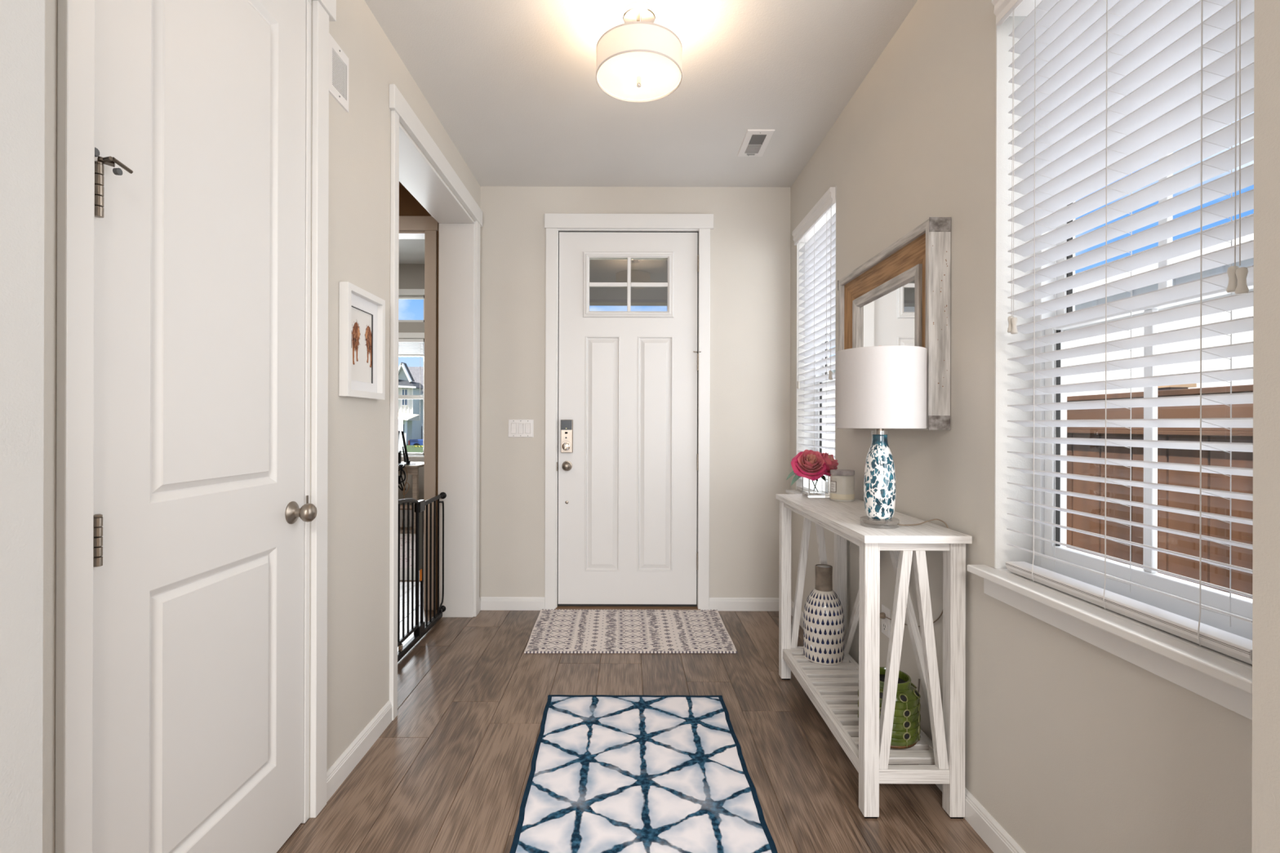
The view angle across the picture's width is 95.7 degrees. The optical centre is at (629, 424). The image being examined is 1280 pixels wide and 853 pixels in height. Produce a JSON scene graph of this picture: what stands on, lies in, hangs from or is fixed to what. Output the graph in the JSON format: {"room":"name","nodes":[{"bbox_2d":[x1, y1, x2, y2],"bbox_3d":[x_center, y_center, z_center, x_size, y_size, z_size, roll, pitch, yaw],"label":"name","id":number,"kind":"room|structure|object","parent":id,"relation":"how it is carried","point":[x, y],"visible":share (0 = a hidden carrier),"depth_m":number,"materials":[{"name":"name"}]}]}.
{"room":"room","nodes":[
{"label":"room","id":0,"kind":"room"},
{"bbox_2d":[0,0,44,852],"bbox_3d":[-2.050,-0.178,0.800,2.300,2.743,0.181,0,0,0],"label":"wall","id":1,"kind":"structure","parent":0,"point":[22,22],"depth_m":0.86,"materials":[{"name":"paint"}]},
{"bbox_2d":[42,0,480,852],"bbox_3d":[-1.077,-0.175,2.323,0.219,2.743,2.864,0,0,0],"label":"wall","id":2,"kind":"structure","parent":0,"point":[360,138],"depth_m":2.02,"materials":[{"name":"paint"}]},
{"bbox_2d":[54,0,336,852],"bbox_3d":[-1.010,-0.103,1.410,0.136,2.600,0.896,0,0,0],"label":"trim","id":3,"kind":"structure","parent":2,"relation":"attached to","point":[75,18],"depth_m":1.01,"materials":[{"name":"white paint"}]},
{"bbox_2d":[92,0,316,852],"bbox_3d":[-0.956,-0.045,1.386,0.102,2.459,0.724,0,0,0],"label":"door","id":4,"kind":"structure","parent":2,"relation":"in","point":[201,513],"depth_m":1.32,"materials":[{"name":"white paint"}]},
{"bbox_2d":[328,32,348,112],"bbox_3d":[-0.960,-1.161,1.913,0.010,0.185,0.141,0,0,0],"label":"air vent","id":5,"kind":"object","parent":2,"relation":"in","point":[337,73],"visible":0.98,"depth_m":1.91,"materials":[{"name":"white plastic"}]},
{"bbox_2d":[338,281,385,399],"bbox_3d":[-0.951,-0.286,2.075,0.031,0.381,0.293,0,0,0],"label":"framed picture","id":6,"kind":"object","parent":2,"relation":"attached to","point":[362,313],"visible":1,"depth_m":2.07,"materials":[{"name":"white paint"}]},
{"bbox_2d":[351,320,360,364],"bbox_3d":[-0.960,-0.290,2.034,0.001,0.166,0.072,0,0,0],"label":"painting","id":7,"kind":"object","parent":6,"relation":"attached to","point":[355,325],"depth_m":2.04},
{"bbox_2d":[351,306,373,383],"bbox_3d":[-0.958,-0.282,2.075,0.005,0.277,0.193,0,0,0],"label":"print","id":8,"kind":"object","parent":6,"relation":"on","point":[362,317],"depth_m":2.08,"materials":[{"name":"beige paper"}]},
{"bbox_2d":[364,325,371,367],"bbox_3d":[-0.960,-0.292,2.141,0.001,0.158,0.076,0,0,0],"label":"painting","id":9,"kind":"object","parent":6,"relation":"attached to","point":[367,328],"depth_m":2.13},
{"bbox_2d":[326,596,480,802],"bbox_3d":[-0.965,1.156,2.793,0.014,0.083,1.923,0,0,0],"label":"baseboard","id":10,"kind":"structure","parent":2,"relation":"attached to","point":[344,766],"depth_m":2.05,"materials":[{"name":"white paint"}]},
{"bbox_2d":[397,492,446,662],"bbox_3d":[-1.158,0.780,3.010,0.045,0.808,1.180,0,0,0],"label":"baby gate","id":11,"kind":"object","parent":2,"relation":"attached to","point":[420,628],"visible":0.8,"depth_m":3.17,"materials":[{"name":"black metal"}]},
{"bbox_2d":[439,605,445,613],"bbox_3d":[-1.157,1.141,3.572,0.040,0.040,0.055,0,0,0],"label":"wall mount","id":12,"kind":"object","parent":11,"relation":"on","point":[442,608],"depth_m":3.59,"materials":[{"name":"black plastic"}]},
{"bbox_2d":[440,492,446,498],"bbox_3d":[-1.155,0.439,3.572,0.042,0.042,0.055,0,0,0],"label":"wall mount","id":13,"kind":"object","parent":11,"relation":"on","point":[442,495],"depth_m":3.59,"materials":[{"name":"black plastic"}]},
{"bbox_2d":[389,84,482,720],"bbox_3d":[-1.065,-0.086,3.025,0.243,2.566,1.400,0,0,0],"label":"trim","id":14,"kind":"structure","parent":2,"relation":"attached to","point":[459,235],"depth_m":3.60,"materials":[{"name":"white paint"}]},
{"bbox_2d":[398,263,424,505],"bbox_3d":[-2.849,-0.418,5.612,3.340,3.220,3.675,0,0,0],"label":"wall","id":15,"kind":"structure","parent":0,"point":[411,276],"depth_m":7.30,"materials":[{"name":"paint"}]},
{"bbox_2d":[398,332,424,462],"bbox_3d":[-3.291,-0.337,7.330,1.517,1.650,0.160,0,0,0],"label":"window","id":16,"kind":"structure","parent":15,"relation":"in","point":[413,457],"depth_m":7.35,"materials":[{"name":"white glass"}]},
{"bbox_2d":[398,338,424,420],"bbox_3d":[-3.288,-0.572,7.317,1.400,1.025,0.055,0,0,0],"label":"raised blind","id":17,"kind":"object","parent":16,"relation":"attached to","point":[406,347],"visible":0.38,"depth_m":7.32,"materials":[{"name":"white plastic"}]},
{"bbox_2d":[398,288,424,321],"bbox_3d":[-3.284,-1.504,7.348,1.462,0.412,0.125,0,0,0],"label":"window","id":18,"kind":"structure","parent":15,"relation":"in","point":[401,291],"depth_m":7.35,"materials":[{"name":"clear glass"}]},
{"bbox_2d":[399,239,424,263],"bbox_3d":[-2.844,-2.088,5.612,3.340,0.120,3.675,0,0,0],"label":"ceiling","id":19,"kind":"structure","parent":0,"point":[411,251],"depth_m":6.78,"materials":[{"name":"paint"}]},
{"bbox_2d":[399,186,438,609],"bbox_3d":[-2.303,-0.178,2.990,2.233,2.743,1.820,0,0,0],"label":"wall","id":20,"kind":"structure","parent":0,"point":[409,205],"depth_m":3.75,"materials":[{"name":"paint"}]},
{"bbox_2d":[399,215,439,610],"bbox_3d":[-2.268,-0.078,3.803,2.064,2.542,0.144,0,0,0],"label":"trim","id":21,"kind":"structure","parent":20,"relation":"attached to","point":[411,227],"depth_m":3.74,"materials":[{"name":"paint"}]},
{"bbox_2d":[276,527,993,852],"bbox_3d":[-0.604,1.228,-0.775,7.600,0.060,16.450,0,0,0],"label":"floor","id":22,"kind":"structure","parent":0,"point":[451,771],"depth_m":2.15,"materials":[{"name":"brown wood"}]},
{"bbox_2d":[400,505,411,527],"bbox_3d":[-2.753,1.084,6.900,0.510,0.215,0.310,0,0,0],"label":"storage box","id":23,"kind":"object","parent":22,"relation":"on","point":[401,506],"visible":0.02,"depth_m":6.75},
{"bbox_2d":[400,533,419,581],"bbox_3d":[-2.479,1.189,5.365,2.050,0.008,1.870,0,0,0],"label":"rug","id":24,"kind":"object","parent":22,"relation":"on","point":[401,535],"visible":0.02,"depth_m":5.17,"materials":[{"name":"white fabric"}]},
{"bbox_2d":[398,462,424,531],"bbox_3d":[-3.030,0.821,6.775,1.346,0.740,0.650,0,0,0],"label":"desk","id":25,"kind":"object","parent":22,"relation":"on","point":[412,469],"visible":0.2,"depth_m":6.48,"materials":[{"name":"grey wood"}]},
{"bbox_2d":[398,417,405,464],"bbox_3d":[-2.681,0.182,6.750,0.180,0.540,0.490,0,0,0],"label":"monitor","id":26,"kind":"object","parent":25,"relation":"on","point":[400,419],"visible":0.42,"depth_m":6.77,"materials":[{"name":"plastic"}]},
{"bbox_2d":[398,463,405,491],"bbox_3d":[-2.605,0.588,6.471,0.272,0.298,0.156,0,0,0],"label":"cable bundle","id":27,"kind":"object","parent":25,"relation":"hanging from","point":[400,465],"visible":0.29,"depth_m":6.42,"materials":[{"name":"black plastic"}]},
{"bbox_2d":[401,466,409,529],"bbox_3d":[-2.485,0.805,6.430,0.091,0.715,0.029,0,0,15],"label":"cable","id":28,"kind":"object","parent":25,"relation":"hanging from","point":[404,494],"visible":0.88,"depth_m":6.43,"materials":[{"name":"black plastic"}]},
{"bbox_2d":[399,431,416,465],"bbox_3d":[-2.526,0.260,6.620,0.179,0.384,0.440,0,0,-22],"label":"monitor","id":29,"kind":"object","parent":25,"relation":"on","point":[406,460],"visible":0.94,"depth_m":6.41,"materials":[{"name":"black plastic"}]},
{"bbox_2d":[524,609,737,653],"bbox_3d":[0.002,1.195,3.391,1.143,0.008,0.710,0,0,0],"label":"door mat","id":30,"kind":"object","parent":22,"relation":"on","point":[553,631],"visible":1,"depth_m":3.32,"materials":[{"name":"beige fabric"}]},
{"bbox_2d":[509,694,777,852],"bbox_3d":[0.032,1.197,1.610,0.779,0.005,1.906,0,0,0],"label":"runner rug","id":31,"kind":"object","parent":22,"relation":"on","point":[609,774],"visible":1,"depth_m":1.94,"materials":[{"name":"fabric"}]},
{"bbox_2d":[775,493,972,818],"bbox_3d":[0.865,0.768,2.260,0.322,0.870,1.050,0,0,0],"label":"console table","id":32,"kind":"object","parent":22,"relation":"on","point":[832,689],"visible":0.87,"depth_m":1.78,"materials":[{"name":"white wood"}]},
{"bbox_2d":[802,475,830,497],"bbox_3d":[0.867,0.282,2.688,0.097,0.100,0.097,0,0,0],"label":"glass vase","id":33,"kind":"object","parent":32,"relation":"on","point":[820,488],"visible":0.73,"depth_m":2.64,"materials":[{"name":"clear glass"}]},
{"bbox_2d":[786,449,827,485],"bbox_3d":[0.822,0.212,2.669,0.165,0.197,0.130,0,0,32],"label":"rose","id":34,"kind":"object","parent":33,"relation":"in","point":[804,464],"visible":0.96,"depth_m":2.65,"materials":[{"name":"pink plant"}]},
{"bbox_2d":[816,452,838,475],"bbox_3d":[0.912,0.217,2.702,0.122,0.184,0.134,0,0,0],"label":"rose","id":35,"kind":"object","parent":33,"relation":"in","point":[831,464],"visible":0.44,"depth_m":2.66,"materials":[{"name":"pink plant"}]},
{"bbox_2d":[803,564,844,664],"bbox_3d":[0.883,0.848,2.632,0.177,0.415,0.177,0,0,0],"label":"bottle vase","id":36,"kind":"object","parent":32,"relation":"on","point":[823,615],"visible":1,"depth_m":2.57,"materials":[{"name":"beige ceramic"}]},
{"bbox_2d":[829,469,854,501],"bbox_3d":[0.941,0.267,2.560,0.104,0.133,0.104,0,0,0],"label":"candle jar","id":37,"kind":"object","parent":32,"relation":"on","point":[842,481],"visible":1,"depth_m":2.52,"materials":[{"name":"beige glass"}]},
{"bbox_2d":[857,666,920,749],"bbox_3d":[0.883,0.954,1.973,0.192,0.204,0.192,0,0,17],"label":"lantern","id":38,"kind":"object","parent":32,"relation":"on","point":[906,729],"visible":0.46,"depth_m":1.89,"materials":[{"name":"green ceramic"}]},
{"bbox_2d":[835,345,948,626],"bbox_3d":[0.862,0.262,2.061,0.351,1.043,0.586,0,0,0],"label":"table lamp","id":39,"kind":"object","parent":32,"relation":"on","point":[879,388],"visible":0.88,"depth_m":1.81,"materials":[{"name":"white fabric"}]},
{"bbox_2d":[863,434,896,519],"bbox_3d":[0.824,0.170,1.905,0.098,0.276,0.098,0,0,0],"label":"lamp base","id":40,"kind":"object","parent":39,"relation":"attached to","point":[879,477],"depth_m":1.87,"materials":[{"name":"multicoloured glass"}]},
{"bbox_2d":[917,679,919,693],"bbox_3d":[1.003,0.978,2.057,0.054,0.152,0.034,0,0,25],"label":"electric flex","id":41,"kind":"object","parent":32,"relation":"on","point":[918,686],"visible":0.06,"depth_m":2.05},
{"bbox_2d":[479,186,791,597],"bbox_3d":[0.037,-0.171,3.815,2.010,2.743,0.120,0,0,0],"label":"wall","id":42,"kind":"structure","parent":0,"point":[749,398],"depth_m":3.75,"materials":[{"name":"paint"}]},
{"bbox_2d":[508,419,533,437],"bbox_3d":[-0.701,0.023,3.750,0.164,0.116,0.009,0,0,0],"label":"light switch","id":43,"kind":"object","parent":42,"relation":"attached to","point":[515,430],"visible":1,"depth_m":3.75,"materials":[{"name":"white plastic"}]},
{"bbox_2d":[554,231,701,610],"bbox_3d":[-0.007,-0.030,3.793,0.942,2.460,0.184,0,0,0],"label":"door","id":44,"kind":"structure","parent":42,"relation":"in","point":[627,464],"depth_m":3.77,"materials":[{"name":"white paint"}]},
{"bbox_2d":[589,259,666,306],"bbox_3d":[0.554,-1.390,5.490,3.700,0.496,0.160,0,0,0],"label":"window","id":45,"kind":"structure","parent":44,"relation":"in","point":[600,270],"depth_m":5.42,"materials":[{"name":"clear glass"}]},
{"bbox_2d":[544,213,713,609],"bbox_3d":[-0.004,-0.081,3.798,1.090,2.561,0.134,0,0,0],"label":"trim","id":46,"kind":"structure","parent":42,"relation":"attached to","point":[554,223],"depth_m":3.74,"materials":[{"name":"white paint"}]},
{"bbox_2d":[480,596,778,611],"bbox_3d":[0.034,1.159,3.748,1.983,0.083,0.014,0,0,0],"label":"baseboard","id":47,"kind":"structure","parent":42,"relation":"attached to","point":[487,603],"depth_m":3.74,"materials":[{"name":"white paint"}]},
{"bbox_2d":[364,0,917,186],"bbox_3d":[0.041,-1.603,2.237,2.447,0.120,3.275,0,0,0],"label":"ceiling","id":48,"kind":"structure","parent":0,"point":[513,84],"depth_m":2.62,"materials":[{"name":"paint"}]},
{"bbox_2d":[595,0,682,102],"bbox_3d":[0.037,-1.405,2.170,0.322,0.275,0.322,0,0,0],"label":"ceiling lamp","id":49,"kind":"object","parent":48,"relation":"attached to","point":[638,60],"visible":1,"depth_m":2.11,"materials":[{"name":"white fabric"}]},
{"bbox_2d":[596,51,680,99],"bbox_3d":[0.037,-1.303,2.170,0.314,0.004,0.314,0,0,-8],"label":"diffuser","id":50,"kind":"object","parent":49,"relation":"attached to","point":[618,73],"depth_m":2.15,"materials":[{"name":"white glass"}]},
{"bbox_2d":[737,128,774,156],"bbox_3d":[0.690,-1.536,3.169,0.144,0.014,0.294,0,0,0],"label":"ceiling vent","id":51,"kind":"object","parent":48,"relation":"in","point":[753,142],"visible":1,"depth_m":3.15,"materials":[{"name":"white plastic"}]},
{"bbox_2d":[789,0,1252,852],"bbox_3d":[1.139,-0.168,2.237,0.193,2.743,3.275,0,0,0],"label":"wall","id":52,"kind":"structure","parent":0,"point":[1072,745],"depth_m":1.72,"materials":[{"name":"paint"}]},
{"bbox_2d":[786,185,836,493],"bbox_3d":[1.108,-0.361,3.267,0.237,1.694,0.774,0,0,0],"label":"window","id":53,"kind":"structure","parent":52,"relation":"in","point":[799,427],"depth_m":3.60,"materials":[{"name":"white paint"}]},
{"bbox_2d":[791,186,835,491],"bbox_3d":[1.056,-0.398,3.267,0.090,1.607,0.680,0,0,0],"label":"window blind","id":54,"kind":"object","parent":53,"relation":"attached to","point":[817,228],"visible":0.77,"depth_m":3.27,"materials":[{"name":"white plastic"}]},
{"bbox_2d":[881,604,890,637],"bbox_3d":[1.035,0.793,2.341,0.009,0.116,0.073,0,0,0],"label":"wall outlet","id":55,"kind":"object","parent":52,"relation":"attached to","point":[886,623],"visible":0.93,"depth_m":2.33,"materials":[{"name":"white plastic"}]},
{"bbox_2d":[882,622,886,631],"bbox_3d":[1.033,0.815,2.341,0.002,0.034,0.034,0,0,0],"label":"socket","id":56,"kind":"object","parent":55,"relation":"attached to","point":[884,624],"depth_m":2.34,"materials":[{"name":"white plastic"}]},
{"bbox_2d":[837,217,951,430],"bbox_3d":[1.006,-0.328,2.289,0.070,0.690,0.825,0,0,0],"label":"wall mirror","id":57,"kind":"object","parent":52,"relation":"attached to","point":[900,295],"visible":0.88,"depth_m":2.07,"materials":[{"name":"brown wood"}]},
{"bbox_2d":[860,279,915,346],"bbox_3d":[1.015,-0.328,2.289,0.001,0.384,0.516,0,0,0],"label":"mirror glass","id":58,"kind":"object","parent":57,"relation":"attached to","point":[888,319],"depth_m":2.25,"materials":[{"name":"mirror"}]},
{"bbox_2d":[791,600,1026,852],"bbox_3d":[1.032,1.162,2.297,0.014,0.083,2.915,0,0,0],"label":"baseboard","id":59,"kind":"structure","parent":52,"relation":"attached to","point":[996,837],"depth_m":1.67,"materials":[{"name":"white paint"}]},
{"bbox_2d":[967,16,1253,719],"bbox_3d":[1.108,-0.361,1.306,0.237,1.694,0.778,0,0,0],"label":"window","id":60,"kind":"structure","parent":52,"relation":"in","point":[1224,680],"depth_m":1.53,"materials":[{"name":"white paint"}]},
{"bbox_2d":[991,0,1254,664],"bbox_3d":[1.056,-0.398,1.293,0.090,1.607,0.658,0,0,0],"label":"window blind","id":61,"kind":"object","parent":60,"relation":"attached to","point":[1108,90],"visible":0.92,"depth_m":1.24,"materials":[{"name":"white plastic"}]},
{"bbox_2d":[1251,0,1279,852],"bbox_3d":[0.972,-0.169,0.748,0.142,2.743,0.176,0,0,0],"label":"wall","id":62,"kind":"structure","parent":0,"point":[1266,297],"depth_m":0.82,"materials":[{"name":"paint"}]},
{"label":"outside","id":63,"kind":"structure","parent":0,"visible":0},
{"bbox_2d":[401,444,422,453],"bbox_3d":[-5.005,1.705,50.000,130.000,0.100,140.000,0,0,0],"label":"ground","id":64,"kind":"structure","parent":63,"point":[409,447],"depth_m":38.55,"materials":[{"name":"green plant"}]},
{"bbox_2d":[398,362,423,445],"bbox_3d":[-23.045,-1.644,52.050,14.500,7.650,12.900,0,0,0],"label":"house","id":65,"kind":"structure","parent":64,"relation":"on","point":[408,376],"depth_m":48.24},
{"bbox_2d":[827,213,1253,459],"bbox_3d":[7.001,-0.249,6.000,5.000,3.880,16.400,0,0,0],"label":"house","id":66,"kind":"structure","parent":64,"relation":"on","point":[1242,362],"depth_m":4.93,"materials":[{"name":"white"}]},
{"bbox_3d":[2.865,1.659,3.000,3.260,0.040,10.000,0,0,0],"label":"yard","id":67,"kind":"structure","parent":64,"relation":"on","visible":0},
{"bbox_2d":[1066,383,1253,599],"bbox_3d":[2.641,0.728,2.520,0.186,1.900,4.640,0,0,0],"label":"wooden fence","id":68,"kind":"object","parent":67,"relation":"on","point":[1241,581],"visible":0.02,"depth_m":2.76,"materials":[{"name":"brown wood"}]},
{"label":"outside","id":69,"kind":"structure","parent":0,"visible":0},
{"bbox_3d":[-32.507,2.302,39.000,55.000,0.100,18.000,0,0,0],"label":"ground","id":70,"kind":"structure","parent":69,"visible":0},
{"bbox_2d":[408,439,422,444],"bbox_3d":[-15.024,1.305,46.975,5.040,1.800,1.850,0,0,0],"label":"pickup truck","id":71,"kind":"object","parent":70,"relation":"on","point":[411,442],"visible":0.11,"depth_m":46.10,"materials":[{"name":"blue paint"}]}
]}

